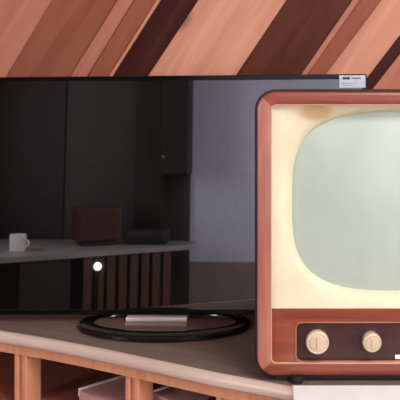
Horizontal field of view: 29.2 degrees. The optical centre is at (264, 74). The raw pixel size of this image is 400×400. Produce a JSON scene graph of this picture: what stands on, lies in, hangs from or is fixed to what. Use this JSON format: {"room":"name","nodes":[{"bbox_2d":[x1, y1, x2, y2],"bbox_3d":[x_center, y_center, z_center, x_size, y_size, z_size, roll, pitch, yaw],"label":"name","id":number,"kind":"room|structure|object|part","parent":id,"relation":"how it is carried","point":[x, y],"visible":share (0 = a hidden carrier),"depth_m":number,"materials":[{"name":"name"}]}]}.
{"room":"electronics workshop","nodes":[
{"label":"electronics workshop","id":0,"kind":"room"},
{"bbox_2d":[0,0,399,88],"bbox_3d":[0.000,0.077,1.823,4.600,2.300,0.113,0,0,0],"label":"wall","id":1,"kind":"structure","parent":0,"point":[39,38],"depth_m":1.77,"materials":[{"name":"brown wood"}]},
{"bbox_2d":[114,0,197,75],"bbox_3d":[-0.343,0.077,1.782,1.562,2.300,0.016,0,0,0],"label":"trim","id":2,"kind":"structure","parent":1,"relation":"attached to","point":[169,16],"depth_m":1.77,"materials":[{"name":"brown wood"}]},
{"bbox_2d":[237,0,351,74],"bbox_3d":[-0.033,0.077,1.782,1.711,2.300,0.016,0,0,0],"label":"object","id":3,"kind":"structure","parent":1,"relation":"attached to","point":[298,30],"depth_m":1.77,"materials":[{"name":"brown wood"}]},
{"bbox_2d":[367,36,399,88],"bbox_3d":[0.205,0.077,1.782,1.814,2.300,0.016,0,0,0],"label":"trim","id":4,"kind":"structure","parent":1,"relation":"attached to","point":[393,52],"depth_m":1.77,"materials":[{"name":"brown wood"}]},
{"bbox_3d":[0.000,1.267,-0.285,4.800,0.080,4.430,0,0,0],"label":"floor","id":5,"kind":"structure","parent":0,"visible":0},
{"bbox_2d":[0,315,399,399],"bbox_3d":[-0.252,0.852,1.310,2.090,0.750,1.039,0,0,0],"label":"tv stand","id":6,"kind":"object","parent":5,"relation":"on","point":[43,357],"visible":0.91,"depth_m":1.34,"materials":[{"name":"brown wood"}]},
{"bbox_3d":[-0.442,0.862,1.419,0.028,0.731,0.042,0,0,22],"label":"post","id":7,"kind":"part","parent":6,"relation":"part of","materials":[{"name":"brown wood"}]},
{"bbox_2d":[78,375,124,399],"bbox_3d":[-0.277,0.590,1.390,0.098,0.039,0.082,0,0,-41],"label":"box","id":8,"kind":"object","parent":6,"relation":"on","point":[112,388],"visible":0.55,"depth_m":1.38,"materials":[{"name":"cardboard"}]},
{"bbox_2d":[0,351,215,399],"bbox_3d":[-0.251,0.618,1.282,2.081,0.018,0.956,0,0,0],"label":"shelf","id":9,"kind":"object","parent":6,"relation":"attached to","point":[59,380],"depth_m":1.52,"materials":[{"name":"brown wood"}]},
{"bbox_3d":[-0.216,0.862,1.313,0.029,0.731,0.042,0,0,28],"label":"post","id":10,"kind":"part","parent":6,"relation":"part of","materials":[{"name":"brown wood"}]},
{"bbox_3d":[-0.242,0.505,1.292,2.283,0.017,0.062,0,0,24],"label":"rail","id":11,"kind":"part","parent":6,"relation":"part of","materials":[{"name":"brown wood"}]},
{"bbox_2d":[153,385,207,399],"bbox_3d":[-0.149,0.582,1.333,0.060,0.054,0.085,0,0,-43],"label":"box","id":12,"kind":"object","parent":6,"relation":"on","point":[165,392],"visible":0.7,"depth_m":1.33,"materials":[{"name":"cardboard"}]},
{"bbox_2d":[0,74,366,341],"bbox_3d":[-0.192,0.237,1.450,0.786,0.478,0.192,0,0,0],"label":"television","id":13,"kind":"object","parent":6,"relation":"on","point":[127,203],"visible":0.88,"depth_m":1.48,"materials":[{"name":"black plastic"}]},
{"bbox_3d":[-0.191,0.472,1.448,0.274,0.005,0.112,0,0,-1],"label":"plate","id":14,"kind":"part","parent":13,"relation":"part of","materials":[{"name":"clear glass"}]},
{"bbox_2d":[255,89,399,383],"bbox_3d":[0.223,0.250,1.288,0.477,0.454,0.239,0,0,0],"label":"television","id":15,"kind":"object","parent":6,"relation":"on","point":[327,161],"visible":1,"depth_m":1.19,"materials":[{"name":"brown wood"}]},
{"bbox_3d":[0.081,0.413,1.182,0.036,0.036,0.021,0,0,0],"label":"knob","id":16,"kind":"part","parent":15,"relation":"part of","materials":[{"name":"beige plastic"}]},
{"bbox_3d":[0.223,0.406,1.193,0.427,0.084,0.012,0,0,0],"label":"panel","id":17,"kind":"part","parent":15,"relation":"part of","materials":[{"name":"brown wood"}]},
{"bbox_3d":[0.223,0.416,1.188,0.351,0.064,0.005,0,0,0],"label":"control trim","id":18,"kind":"part","parent":15,"relation":"part of","materials":[{"name":"gold metal"}]},
{"bbox_3d":[0.223,0.416,1.194,0.348,0.060,0.004,0,0,0],"label":"control plate","id":19,"kind":"part","parent":15,"relation":"part of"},
{"bbox_3d":[0.165,0.413,1.182,0.029,0.029,0.021,0,0,0],"label":"knob","id":20,"kind":"part","parent":15,"relation":"part of","materials":[{"name":"beige plastic"}]},
{"bbox_2d":[292,385,399,399],"bbox_3d":[0.311,0.475,1.125,0.538,0.003,0.079,0,0,0],"label":"board","id":21,"kind":"object","parent":6,"relation":"on","point":[300,392],"visible":1,"depth_m":1.14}
]}

